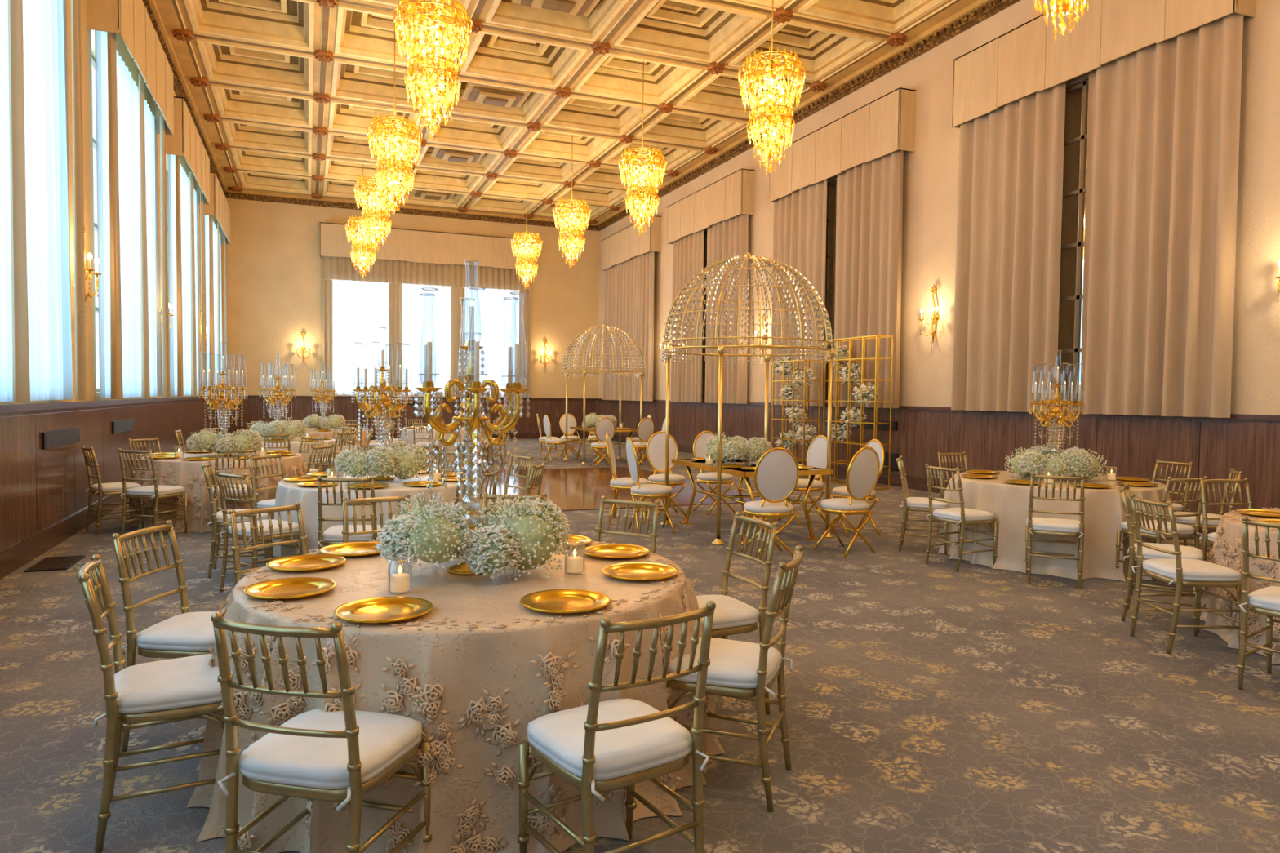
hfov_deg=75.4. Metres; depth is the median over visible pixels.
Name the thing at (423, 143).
rosette
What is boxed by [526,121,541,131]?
rosette
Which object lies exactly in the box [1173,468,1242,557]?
chair
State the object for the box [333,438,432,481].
flower centerpiece
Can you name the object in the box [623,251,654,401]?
curtain
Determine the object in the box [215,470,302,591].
chair
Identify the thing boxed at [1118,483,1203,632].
chair
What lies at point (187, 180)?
sheer curtain
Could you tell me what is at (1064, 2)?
bulb
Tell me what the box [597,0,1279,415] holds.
wall
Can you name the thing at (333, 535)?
chair
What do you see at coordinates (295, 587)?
charger plate
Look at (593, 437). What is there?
chair
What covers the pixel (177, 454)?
votive candle
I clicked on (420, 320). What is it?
sheer curtain
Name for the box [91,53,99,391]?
window
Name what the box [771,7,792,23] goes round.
rosette
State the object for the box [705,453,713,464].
votive candle
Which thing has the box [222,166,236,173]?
rosette
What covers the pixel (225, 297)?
curtain
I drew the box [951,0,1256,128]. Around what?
curtain valance
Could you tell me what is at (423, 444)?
chair
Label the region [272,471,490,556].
banquet table
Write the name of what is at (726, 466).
charger plate
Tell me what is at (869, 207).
curtain
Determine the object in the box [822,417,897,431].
air vent
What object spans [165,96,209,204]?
curtain valance
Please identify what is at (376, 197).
crystal chandelier
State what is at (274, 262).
wall
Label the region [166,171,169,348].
window
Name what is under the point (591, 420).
flower centerpiece
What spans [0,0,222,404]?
wall
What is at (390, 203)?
rosette
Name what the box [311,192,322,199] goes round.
rosette
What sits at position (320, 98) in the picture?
rosette
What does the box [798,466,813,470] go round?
charger plate
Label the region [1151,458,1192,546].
chair
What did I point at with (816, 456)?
chair
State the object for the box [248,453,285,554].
chair
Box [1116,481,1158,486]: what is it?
charger plate
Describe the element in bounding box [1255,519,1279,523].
charger plate
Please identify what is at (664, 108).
rosette
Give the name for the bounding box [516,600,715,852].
chair
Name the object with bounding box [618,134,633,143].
rosette
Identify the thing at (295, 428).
flower centerpiece
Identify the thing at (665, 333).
wall sconce
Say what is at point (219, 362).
curtain
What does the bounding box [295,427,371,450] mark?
banquet table
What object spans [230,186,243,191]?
rosette
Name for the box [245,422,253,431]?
chair
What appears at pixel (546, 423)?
chair
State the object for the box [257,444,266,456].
votive candle
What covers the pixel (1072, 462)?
flower centerpiece
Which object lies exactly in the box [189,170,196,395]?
curtain
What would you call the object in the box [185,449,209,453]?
charger plate
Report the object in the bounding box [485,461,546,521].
chair
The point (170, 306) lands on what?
wall sconce
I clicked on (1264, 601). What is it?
chair
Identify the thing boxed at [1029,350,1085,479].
candelabra
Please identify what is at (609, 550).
charger plate
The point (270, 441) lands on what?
charger plate
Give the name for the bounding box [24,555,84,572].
floor vent
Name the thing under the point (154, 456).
charger plate
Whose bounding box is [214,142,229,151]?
rosette
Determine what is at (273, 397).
candelabra
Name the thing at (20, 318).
curtain
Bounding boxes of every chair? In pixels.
[76,554,233,852]
[80,444,144,535]
[111,520,218,752]
[117,448,188,539]
[128,437,161,482]
[174,429,186,452]
[201,461,269,577]
[204,427,226,433]
[210,448,258,533]
[210,612,431,852]
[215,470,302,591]
[229,502,307,585]
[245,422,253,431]
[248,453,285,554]
[258,433,290,450]
[275,444,333,498]
[297,435,324,472]
[313,431,356,471]
[316,475,384,549]
[331,426,351,446]
[339,423,362,451]
[341,419,359,428]
[342,493,411,542]
[346,439,351,449]
[364,422,395,450]
[365,428,373,451]
[370,420,393,449]
[376,420,399,440]
[377,421,406,447]
[405,418,422,426]
[413,422,439,468]
[435,449,471,471]
[453,470,498,517]
[454,426,484,466]
[482,492,546,519]
[483,432,506,464]
[485,419,501,459]
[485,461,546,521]
[488,453,533,506]
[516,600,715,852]
[536,413,558,459]
[542,414,568,462]
[559,413,581,457]
[585,413,608,457]
[589,417,615,467]
[595,496,659,553]
[605,433,648,524]
[625,417,654,466]
[625,436,675,533]
[631,414,651,458]
[644,417,670,462]
[645,431,686,516]
[665,545,803,812]
[693,431,735,515]
[696,511,778,714]
[740,447,799,558]
[777,435,826,525]
[812,446,879,557]
[830,439,884,537]
[895,455,947,555]
[925,463,997,572]
[937,451,968,533]
[1024,472,1085,589]
[1115,475,1208,589]
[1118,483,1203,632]
[1129,493,1242,653]
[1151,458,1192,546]
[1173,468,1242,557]
[1199,477,1253,595]
[1236,515,1279,689]
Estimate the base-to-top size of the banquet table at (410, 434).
0.760 m
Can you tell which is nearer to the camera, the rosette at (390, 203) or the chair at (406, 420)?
the chair at (406, 420)
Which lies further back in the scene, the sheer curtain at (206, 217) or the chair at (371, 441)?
the sheer curtain at (206, 217)
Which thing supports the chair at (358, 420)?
on the floor
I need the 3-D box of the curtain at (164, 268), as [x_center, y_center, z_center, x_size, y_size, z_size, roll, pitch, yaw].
[-7.688,-2.717,13.403,0.116,4.480,0.365,0,2,-22]
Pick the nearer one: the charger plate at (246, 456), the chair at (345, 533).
the chair at (345, 533)
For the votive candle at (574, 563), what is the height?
0.132 m
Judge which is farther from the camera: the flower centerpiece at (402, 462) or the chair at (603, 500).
the flower centerpiece at (402, 462)
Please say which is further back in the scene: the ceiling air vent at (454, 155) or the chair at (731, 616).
the ceiling air vent at (454, 155)
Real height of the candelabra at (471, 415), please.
1.342 m
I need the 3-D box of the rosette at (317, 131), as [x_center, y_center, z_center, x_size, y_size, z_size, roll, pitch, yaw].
[-7.292,-6.720,18.884,0.330,0.150,0.330,0,2,-22]
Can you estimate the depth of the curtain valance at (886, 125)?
15.16 m
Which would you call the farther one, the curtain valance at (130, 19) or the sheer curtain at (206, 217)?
the sheer curtain at (206, 217)
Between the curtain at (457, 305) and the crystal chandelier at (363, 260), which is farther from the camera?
the curtain at (457, 305)
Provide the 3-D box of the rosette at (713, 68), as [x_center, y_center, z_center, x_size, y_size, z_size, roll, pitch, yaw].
[1.370,-6.478,15.030,0.330,0.150,0.330,0,2,-22]
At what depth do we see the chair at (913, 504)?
8.28 m
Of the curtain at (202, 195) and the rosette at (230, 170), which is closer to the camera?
the curtain at (202, 195)
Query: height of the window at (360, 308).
4.470 m
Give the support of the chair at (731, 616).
on the floor
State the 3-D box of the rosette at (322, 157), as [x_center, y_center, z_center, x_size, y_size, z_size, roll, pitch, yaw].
[-8.138,-6.809,20.988,0.330,0.150,0.330,0,2,-22]
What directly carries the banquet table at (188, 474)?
on the floor
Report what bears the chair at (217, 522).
on the floor
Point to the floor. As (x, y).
(932, 707)
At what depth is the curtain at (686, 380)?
21.79 m
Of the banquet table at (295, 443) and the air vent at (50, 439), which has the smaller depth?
the air vent at (50, 439)
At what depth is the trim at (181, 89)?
15.85 m
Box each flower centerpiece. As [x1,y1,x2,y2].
[185,427,263,455]
[249,417,306,439]
[302,413,346,429]
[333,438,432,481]
[374,491,572,581]
[582,413,617,427]
[703,432,772,464]
[1004,442,1106,480]
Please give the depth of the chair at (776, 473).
7.76 m
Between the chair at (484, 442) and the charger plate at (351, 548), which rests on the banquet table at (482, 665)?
the charger plate at (351, 548)
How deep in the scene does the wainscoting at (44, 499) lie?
8.44 m
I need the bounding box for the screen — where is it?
[771,334,893,489]
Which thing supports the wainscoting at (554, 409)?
attached to the wall at (274, 262)
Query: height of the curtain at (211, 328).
4.480 m
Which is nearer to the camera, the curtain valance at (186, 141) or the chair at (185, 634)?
the chair at (185, 634)
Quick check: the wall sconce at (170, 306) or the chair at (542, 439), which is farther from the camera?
the chair at (542, 439)
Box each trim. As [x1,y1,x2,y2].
[142,0,228,194]
[224,189,598,231]
[595,0,1020,231]
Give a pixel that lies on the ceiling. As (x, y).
(257, 60)
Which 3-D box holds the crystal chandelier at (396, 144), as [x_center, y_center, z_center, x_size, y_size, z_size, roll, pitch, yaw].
[-4.166,-5.338,14.071,0.912,3.456,0.912,0,2,-15]
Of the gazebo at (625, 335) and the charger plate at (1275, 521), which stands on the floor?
the gazebo at (625, 335)
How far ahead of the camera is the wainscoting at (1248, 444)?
11.92 m
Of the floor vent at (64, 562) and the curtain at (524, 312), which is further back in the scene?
the curtain at (524, 312)
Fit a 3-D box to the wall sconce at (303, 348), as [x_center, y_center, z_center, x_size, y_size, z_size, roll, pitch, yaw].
[-10.384,-2.374,25.554,0.440,1.151,0.230,0,2,-22]
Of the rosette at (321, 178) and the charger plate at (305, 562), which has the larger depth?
the rosette at (321, 178)
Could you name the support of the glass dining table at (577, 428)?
on the floor
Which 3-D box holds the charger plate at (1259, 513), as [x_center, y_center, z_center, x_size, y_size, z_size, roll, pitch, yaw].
[4.258,0.595,5.648,0.332,0.021,0.332,0,2,-22]
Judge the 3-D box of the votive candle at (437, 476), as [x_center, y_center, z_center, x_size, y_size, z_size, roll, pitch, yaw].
[-1.784,0.411,7.261,0.090,0.132,0.090,0,2,-22]
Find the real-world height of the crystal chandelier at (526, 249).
3.456 m
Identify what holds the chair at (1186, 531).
on the floor
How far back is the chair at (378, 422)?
17.21 m
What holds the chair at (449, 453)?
on the floor
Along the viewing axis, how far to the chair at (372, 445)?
16.59 m
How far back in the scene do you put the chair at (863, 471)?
8.04 m
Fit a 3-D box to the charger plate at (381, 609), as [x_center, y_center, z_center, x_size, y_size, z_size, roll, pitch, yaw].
[-0.893,0.643,2.890,0.332,0.021,0.332,0,2,-22]
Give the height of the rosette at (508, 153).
0.150 m
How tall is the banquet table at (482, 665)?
0.799 m
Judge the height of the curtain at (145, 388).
4.480 m
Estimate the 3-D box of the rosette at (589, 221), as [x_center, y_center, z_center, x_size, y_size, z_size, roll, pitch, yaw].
[-1.664,-7.024,28.478,0.330,0.150,0.330,0,2,-22]
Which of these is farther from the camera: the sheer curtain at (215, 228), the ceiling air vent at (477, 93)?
the sheer curtain at (215, 228)
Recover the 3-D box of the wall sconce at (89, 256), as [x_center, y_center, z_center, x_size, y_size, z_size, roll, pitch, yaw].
[-6.099,-1.701,9.125,0.230,1.151,0.440,0,2,-22]
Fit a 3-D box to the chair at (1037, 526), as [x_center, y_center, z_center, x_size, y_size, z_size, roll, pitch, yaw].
[3.497,0.847,6.976,0.450,0.937,0.515,2,2,25]
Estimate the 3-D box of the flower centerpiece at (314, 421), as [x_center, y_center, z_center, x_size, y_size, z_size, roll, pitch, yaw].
[-6.378,-0.101,16.743,0.826,0.328,0.774,0,2,-9]
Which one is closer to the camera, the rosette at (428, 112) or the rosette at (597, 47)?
the rosette at (597, 47)
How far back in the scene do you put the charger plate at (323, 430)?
16.02 m
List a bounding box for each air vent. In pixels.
[41,426,79,449]
[111,417,133,434]
[396,400,436,404]
[410,189,454,199]
[431,146,484,162]
[461,82,530,107]
[511,0,599,17]
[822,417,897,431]
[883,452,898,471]
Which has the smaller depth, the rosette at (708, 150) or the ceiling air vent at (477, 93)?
the ceiling air vent at (477, 93)
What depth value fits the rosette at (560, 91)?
16.23 m
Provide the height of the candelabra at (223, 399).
1.342 m
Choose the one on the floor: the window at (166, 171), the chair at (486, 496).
the chair at (486, 496)
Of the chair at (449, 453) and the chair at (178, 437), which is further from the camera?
the chair at (178, 437)
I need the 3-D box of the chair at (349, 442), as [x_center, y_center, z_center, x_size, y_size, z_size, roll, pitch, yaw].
[-3.848,0.639,10.289,0.515,0.937,0.450,0,2,-19]
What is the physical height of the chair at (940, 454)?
0.937 m
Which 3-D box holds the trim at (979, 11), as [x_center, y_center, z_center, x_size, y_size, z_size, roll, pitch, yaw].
[4.697,-6.315,13.564,0.200,0.230,33.350,0,2,-22]
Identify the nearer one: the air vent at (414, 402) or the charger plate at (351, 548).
the charger plate at (351, 548)
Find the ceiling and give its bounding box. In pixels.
[154,0,977,222]
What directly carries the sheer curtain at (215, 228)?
hanging from the wall at (87, 35)
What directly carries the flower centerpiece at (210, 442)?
on the banquet table at (188, 474)
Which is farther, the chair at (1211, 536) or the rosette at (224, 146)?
the rosette at (224, 146)
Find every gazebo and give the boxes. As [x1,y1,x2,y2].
[561,324,645,464]
[660,253,835,545]
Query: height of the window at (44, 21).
4.470 m
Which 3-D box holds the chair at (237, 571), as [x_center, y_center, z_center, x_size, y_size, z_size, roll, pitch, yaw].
[-1.802,0.891,4.269,0.515,0.937,0.450,2,3,36]
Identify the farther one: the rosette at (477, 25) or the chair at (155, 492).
the rosette at (477, 25)
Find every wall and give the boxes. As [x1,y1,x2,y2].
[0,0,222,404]
[222,198,599,431]
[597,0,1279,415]
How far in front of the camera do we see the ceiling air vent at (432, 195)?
25.20 m
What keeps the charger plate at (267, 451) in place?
on the banquet table at (188, 474)
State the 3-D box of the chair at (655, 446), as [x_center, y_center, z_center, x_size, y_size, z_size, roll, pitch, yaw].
[0.337,0.608,10.652,0.478,1.077,0.530,0,2,-19]
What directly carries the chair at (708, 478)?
on the floor
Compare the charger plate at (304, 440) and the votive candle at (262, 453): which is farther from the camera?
the charger plate at (304, 440)
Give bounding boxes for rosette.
[172,28,194,41]
[190,76,208,87]
[203,113,220,122]
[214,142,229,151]
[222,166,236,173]
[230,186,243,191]
[311,152,325,160]
[311,174,324,182]
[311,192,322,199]
[312,126,328,135]
[313,92,330,103]
[314,48,333,62]
[315,0,337,8]
[386,200,397,206]
[412,138,426,146]
[424,108,440,118]
[440,69,458,81]
[457,206,467,212]
[462,17,482,32]
[470,191,481,197]
[485,172,497,179]
[503,149,517,157]
[524,213,533,218]
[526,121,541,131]
[542,198,552,204]
[554,86,571,97]
[563,181,574,187]
[586,218,596,224]
[588,160,600,168]
[591,40,610,54]
[608,204,619,211]
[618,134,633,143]
[635,189,646,195]
[657,102,673,113]
[666,169,679,177]
[704,146,717,155]
[706,62,724,75]
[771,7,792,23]
[809,80,826,92]
[886,31,906,46]
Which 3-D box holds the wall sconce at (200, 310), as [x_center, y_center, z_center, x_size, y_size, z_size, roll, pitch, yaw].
[-10.142,-2.128,19.184,0.230,1.151,0.440,0,2,-22]
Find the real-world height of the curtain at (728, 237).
4.540 m
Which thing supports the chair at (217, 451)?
on the floor
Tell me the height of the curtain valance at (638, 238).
1.020 m
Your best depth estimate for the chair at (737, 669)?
3.14 m
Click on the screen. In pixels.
(802, 434)
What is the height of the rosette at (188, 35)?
0.150 m
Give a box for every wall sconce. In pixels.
[84,224,102,324]
[160,302,173,329]
[200,310,208,351]
[295,331,310,364]
[540,340,551,373]
[658,333,668,363]
[754,314,767,363]
[919,284,939,352]
[1275,260,1279,302]
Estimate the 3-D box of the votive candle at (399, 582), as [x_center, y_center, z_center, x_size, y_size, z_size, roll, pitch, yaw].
[-0.928,0.576,3.200,0.090,0.132,0.090,0,2,-22]
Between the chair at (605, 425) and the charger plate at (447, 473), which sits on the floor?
the chair at (605, 425)
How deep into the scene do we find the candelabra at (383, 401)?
7.28 m
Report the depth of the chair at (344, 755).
2.31 m
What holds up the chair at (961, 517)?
on the floor
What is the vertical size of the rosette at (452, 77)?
0.150 m
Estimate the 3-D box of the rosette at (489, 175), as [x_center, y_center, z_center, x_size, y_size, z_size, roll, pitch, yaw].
[-4.055,-6.827,22.628,0.330,0.150,0.330,0,2,-22]
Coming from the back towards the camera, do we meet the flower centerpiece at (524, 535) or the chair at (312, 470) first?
the chair at (312, 470)
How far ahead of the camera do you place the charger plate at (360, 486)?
6.73 m
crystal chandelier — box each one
[345,164,381,269]
[353,108,397,242]
[366,19,422,201]
[392,0,472,119]
[511,182,542,280]
[552,134,591,258]
[617,61,666,222]
[737,0,805,158]
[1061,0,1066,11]
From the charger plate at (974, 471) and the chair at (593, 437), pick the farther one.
the chair at (593, 437)
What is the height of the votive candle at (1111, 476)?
0.132 m
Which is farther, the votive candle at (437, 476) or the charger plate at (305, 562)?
the votive candle at (437, 476)
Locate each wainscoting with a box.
[0,395,224,579]
[225,395,596,439]
[596,398,1279,537]
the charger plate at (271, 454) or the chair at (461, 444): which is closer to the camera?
the charger plate at (271, 454)
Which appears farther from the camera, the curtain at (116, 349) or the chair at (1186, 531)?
the curtain at (116, 349)
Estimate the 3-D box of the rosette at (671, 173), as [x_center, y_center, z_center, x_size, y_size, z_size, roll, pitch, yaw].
[0.874,-6.755,22.164,0.330,0.150,0.330,0,2,-22]
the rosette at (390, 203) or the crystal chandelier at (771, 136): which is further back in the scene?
the rosette at (390, 203)
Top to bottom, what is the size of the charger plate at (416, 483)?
0.021 m
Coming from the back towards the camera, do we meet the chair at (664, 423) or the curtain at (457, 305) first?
the curtain at (457, 305)
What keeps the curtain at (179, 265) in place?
hanging from the curtain valance at (186, 141)
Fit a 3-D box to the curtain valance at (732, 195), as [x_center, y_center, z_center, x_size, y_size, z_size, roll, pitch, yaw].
[1.684,-5.451,20.875,0.348,1.020,4.183,0,2,-22]
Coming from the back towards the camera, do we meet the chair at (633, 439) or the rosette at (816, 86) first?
the chair at (633, 439)
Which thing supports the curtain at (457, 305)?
hanging from the wall at (274, 262)
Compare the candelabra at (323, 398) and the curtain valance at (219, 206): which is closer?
the candelabra at (323, 398)
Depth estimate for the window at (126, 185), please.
10.75 m
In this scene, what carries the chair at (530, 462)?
on the floor
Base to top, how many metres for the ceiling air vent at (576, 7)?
0.535 m
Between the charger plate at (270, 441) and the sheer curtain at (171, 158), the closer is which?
the charger plate at (270, 441)
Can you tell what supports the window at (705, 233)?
in the wall at (930, 172)
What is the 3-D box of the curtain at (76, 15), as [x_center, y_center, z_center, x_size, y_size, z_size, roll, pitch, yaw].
[-5.671,-2.503,8.373,0.085,4.480,0.378,-1,2,-28]
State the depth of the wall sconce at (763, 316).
18.52 m
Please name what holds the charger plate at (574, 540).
on the banquet table at (482, 665)
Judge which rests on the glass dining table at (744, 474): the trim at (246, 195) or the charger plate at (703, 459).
the charger plate at (703, 459)
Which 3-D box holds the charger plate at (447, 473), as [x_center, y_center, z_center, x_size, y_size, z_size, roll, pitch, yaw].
[-1.756,0.448,7.749,0.332,0.021,0.332,0,2,-22]
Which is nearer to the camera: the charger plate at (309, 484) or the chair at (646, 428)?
the charger plate at (309, 484)
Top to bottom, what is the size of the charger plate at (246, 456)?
0.021 m
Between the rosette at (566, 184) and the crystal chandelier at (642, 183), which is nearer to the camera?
the crystal chandelier at (642, 183)
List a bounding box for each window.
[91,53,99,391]
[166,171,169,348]
[702,231,706,399]
[825,179,836,399]
[1057,78,1088,406]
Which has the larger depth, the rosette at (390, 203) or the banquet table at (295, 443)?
the rosette at (390, 203)
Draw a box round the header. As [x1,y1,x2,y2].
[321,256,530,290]
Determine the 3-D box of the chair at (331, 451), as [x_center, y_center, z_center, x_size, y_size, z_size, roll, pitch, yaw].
[-3.822,0.670,9.485,0.515,0.937,0.450,1,2,15]
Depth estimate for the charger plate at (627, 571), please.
3.58 m
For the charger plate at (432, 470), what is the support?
on the banquet table at (288, 493)
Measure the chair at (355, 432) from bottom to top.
0.937 m
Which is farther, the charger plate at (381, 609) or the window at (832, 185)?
the window at (832, 185)
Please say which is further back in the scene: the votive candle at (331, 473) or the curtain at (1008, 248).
the curtain at (1008, 248)
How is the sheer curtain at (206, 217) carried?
hanging from the wall at (87, 35)
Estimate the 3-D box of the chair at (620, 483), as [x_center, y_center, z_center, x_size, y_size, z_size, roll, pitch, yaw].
[-0.153,0.623,10.115,0.530,1.077,0.478,1,2,1]
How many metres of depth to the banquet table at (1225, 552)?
5.24 m
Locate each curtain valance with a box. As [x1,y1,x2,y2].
[86,0,173,135]
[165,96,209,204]
[200,172,231,244]
[320,222,533,271]
[601,215,661,271]
[666,168,755,244]
[768,87,915,202]
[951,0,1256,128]
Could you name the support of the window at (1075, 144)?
in the wall at (930, 172)
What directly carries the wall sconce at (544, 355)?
attached to the wall at (274, 262)
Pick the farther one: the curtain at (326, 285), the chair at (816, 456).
the curtain at (326, 285)
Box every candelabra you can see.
[199,342,248,456]
[259,363,296,439]
[309,369,337,430]
[351,327,413,479]
[413,259,529,575]
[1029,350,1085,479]
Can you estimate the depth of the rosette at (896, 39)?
13.66 m
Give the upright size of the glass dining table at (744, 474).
0.776 m
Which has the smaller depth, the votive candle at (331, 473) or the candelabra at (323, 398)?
the votive candle at (331, 473)
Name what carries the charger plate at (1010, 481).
on the banquet table at (1009, 503)
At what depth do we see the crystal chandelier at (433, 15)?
9.80 m
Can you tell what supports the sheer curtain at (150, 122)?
hanging from the wall at (87, 35)
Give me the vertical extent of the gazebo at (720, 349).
3.160 m
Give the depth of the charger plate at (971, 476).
8.11 m
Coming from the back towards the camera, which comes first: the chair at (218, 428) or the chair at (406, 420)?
the chair at (406, 420)
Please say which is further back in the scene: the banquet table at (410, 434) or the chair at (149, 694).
the banquet table at (410, 434)
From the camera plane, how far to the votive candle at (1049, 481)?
7.58 m
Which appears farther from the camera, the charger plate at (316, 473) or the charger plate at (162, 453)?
the charger plate at (162, 453)
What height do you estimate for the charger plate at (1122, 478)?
0.021 m
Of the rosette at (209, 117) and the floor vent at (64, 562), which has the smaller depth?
the floor vent at (64, 562)
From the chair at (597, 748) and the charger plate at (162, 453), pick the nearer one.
the chair at (597, 748)
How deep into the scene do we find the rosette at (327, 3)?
12.54 m
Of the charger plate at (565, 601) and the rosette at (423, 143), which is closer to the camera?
the charger plate at (565, 601)
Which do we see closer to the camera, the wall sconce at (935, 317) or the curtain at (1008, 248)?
the curtain at (1008, 248)
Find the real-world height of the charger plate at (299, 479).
0.021 m
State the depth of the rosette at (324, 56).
14.59 m
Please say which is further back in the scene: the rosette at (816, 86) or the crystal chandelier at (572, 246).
the crystal chandelier at (572, 246)
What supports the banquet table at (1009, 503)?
on the floor
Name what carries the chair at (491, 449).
on the floor
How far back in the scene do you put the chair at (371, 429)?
13.44 m
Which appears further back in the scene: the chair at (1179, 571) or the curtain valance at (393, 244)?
the curtain valance at (393, 244)
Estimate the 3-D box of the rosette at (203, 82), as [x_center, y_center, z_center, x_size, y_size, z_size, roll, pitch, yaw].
[-8.488,-6.621,15.959,0.330,0.150,0.330,0,2,-22]
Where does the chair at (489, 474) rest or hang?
on the floor
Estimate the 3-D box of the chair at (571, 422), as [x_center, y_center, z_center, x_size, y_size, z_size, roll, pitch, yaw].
[-1.708,0.219,20.276,0.478,1.077,0.530,0,2,-15]
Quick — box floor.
[0,438,1279,852]
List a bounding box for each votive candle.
[174,446,183,457]
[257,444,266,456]
[326,467,337,484]
[387,556,412,594]
[431,465,440,480]
[564,541,585,573]
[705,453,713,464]
[1042,468,1053,484]
[1106,466,1116,480]
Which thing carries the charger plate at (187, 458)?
on the banquet table at (188, 474)
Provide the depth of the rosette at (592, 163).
21.24 m
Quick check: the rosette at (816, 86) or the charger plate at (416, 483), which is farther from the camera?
the rosette at (816, 86)
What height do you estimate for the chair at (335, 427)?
0.937 m
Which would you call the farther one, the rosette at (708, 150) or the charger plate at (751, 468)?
the rosette at (708, 150)
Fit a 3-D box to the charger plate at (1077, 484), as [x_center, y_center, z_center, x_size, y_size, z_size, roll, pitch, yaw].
[3.999,0.527,7.343,0.332,0.021,0.332,0,2,-22]
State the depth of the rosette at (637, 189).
24.16 m
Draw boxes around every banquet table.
[125,451,306,533]
[186,540,724,852]
[257,437,340,471]
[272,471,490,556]
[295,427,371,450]
[400,426,489,466]
[933,471,1173,582]
[1200,507,1279,664]
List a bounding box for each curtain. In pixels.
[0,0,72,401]
[0,60,7,402]
[7,0,30,403]
[71,0,86,400]
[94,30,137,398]
[106,31,123,399]
[131,77,162,396]
[138,74,150,398]
[160,115,170,397]
[167,154,189,395]
[175,155,183,396]
[184,172,200,395]
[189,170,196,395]
[200,191,207,395]
[204,214,216,394]
[208,215,215,395]
[213,223,222,385]
[217,222,221,394]
[223,235,228,394]
[321,279,333,394]
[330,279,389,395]
[388,283,402,395]
[400,283,451,395]
[449,287,465,396]
[463,287,519,396]
[519,290,531,397]
[602,261,626,400]
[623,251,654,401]
[670,229,704,402]
[704,213,748,404]
[770,178,826,406]
[833,149,903,408]
[951,81,1066,413]
[1080,12,1243,417]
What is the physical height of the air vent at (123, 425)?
0.160 m
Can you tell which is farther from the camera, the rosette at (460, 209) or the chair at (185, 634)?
the rosette at (460, 209)
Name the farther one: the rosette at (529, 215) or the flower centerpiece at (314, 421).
the rosette at (529, 215)
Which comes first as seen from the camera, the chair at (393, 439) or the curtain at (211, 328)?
the chair at (393, 439)
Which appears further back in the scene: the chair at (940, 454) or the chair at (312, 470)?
the chair at (312, 470)
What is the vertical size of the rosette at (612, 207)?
0.150 m
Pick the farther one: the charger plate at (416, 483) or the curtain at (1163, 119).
the curtain at (1163, 119)
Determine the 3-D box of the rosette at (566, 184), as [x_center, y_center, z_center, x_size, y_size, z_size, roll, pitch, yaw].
[-2.014,-6.836,23.449,0.330,0.150,0.330,0,2,-22]
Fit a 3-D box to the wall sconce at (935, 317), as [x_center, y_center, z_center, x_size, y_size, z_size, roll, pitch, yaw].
[4.753,-1.747,13.485,0.230,1.151,0.440,0,2,-22]
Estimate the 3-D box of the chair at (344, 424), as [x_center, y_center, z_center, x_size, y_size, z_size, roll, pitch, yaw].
[-5.612,0.407,15.872,0.515,0.937,0.450,3,3,43]
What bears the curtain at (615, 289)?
hanging from the curtain valance at (638, 238)
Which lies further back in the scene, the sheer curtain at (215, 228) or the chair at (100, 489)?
the sheer curtain at (215, 228)
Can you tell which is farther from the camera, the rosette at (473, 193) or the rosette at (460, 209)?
the rosette at (460, 209)
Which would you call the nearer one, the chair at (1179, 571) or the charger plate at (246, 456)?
the chair at (1179, 571)
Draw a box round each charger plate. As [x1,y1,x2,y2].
[146,455,179,458]
[151,452,175,455]
[182,457,215,460]
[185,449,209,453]
[235,455,260,459]
[243,577,337,599]
[265,554,346,571]
[266,440,288,442]
[266,450,292,453]
[266,453,296,456]
[282,476,323,482]
[296,480,339,487]
[298,439,319,441]
[306,471,344,476]
[315,429,333,431]
[319,542,382,556]
[333,596,433,623]
[346,483,388,488]
[403,480,444,486]
[416,469,433,473]
[438,475,465,481]
[440,471,463,476]
[520,588,610,613]
[559,534,592,547]
[582,543,649,558]
[601,562,678,580]
[690,457,709,461]
[721,464,748,468]
[741,466,755,471]
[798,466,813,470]
[961,474,997,479]
[965,469,999,474]
[1003,479,1042,484]
[1070,482,1112,488]
[1115,476,1151,481]
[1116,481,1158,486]
[1234,508,1279,517]
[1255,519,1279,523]
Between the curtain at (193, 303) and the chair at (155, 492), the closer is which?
the chair at (155, 492)
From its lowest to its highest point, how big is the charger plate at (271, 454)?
0.021 m
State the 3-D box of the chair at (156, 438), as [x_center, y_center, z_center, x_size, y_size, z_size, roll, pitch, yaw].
[-6.033,0.615,10.314,0.515,0.937,0.450,2,2,24]
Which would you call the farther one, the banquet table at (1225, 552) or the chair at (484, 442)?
the chair at (484, 442)
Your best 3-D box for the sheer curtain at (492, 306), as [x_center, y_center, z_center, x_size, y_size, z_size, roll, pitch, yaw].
[-4.958,-3.238,27.716,1.912,4.470,0.119,0,2,-22]
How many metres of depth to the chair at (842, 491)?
9.28 m
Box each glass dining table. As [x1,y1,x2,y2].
[569,426,637,464]
[671,458,832,545]
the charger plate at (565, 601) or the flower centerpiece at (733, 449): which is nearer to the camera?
the charger plate at (565, 601)
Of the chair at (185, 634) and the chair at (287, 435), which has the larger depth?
the chair at (287, 435)
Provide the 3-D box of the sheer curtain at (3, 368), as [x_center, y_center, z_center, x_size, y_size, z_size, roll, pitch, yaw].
[-4.713,-2.393,5.637,0.142,4.470,1.996,0,2,-22]
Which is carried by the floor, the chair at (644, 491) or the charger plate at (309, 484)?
the chair at (644, 491)

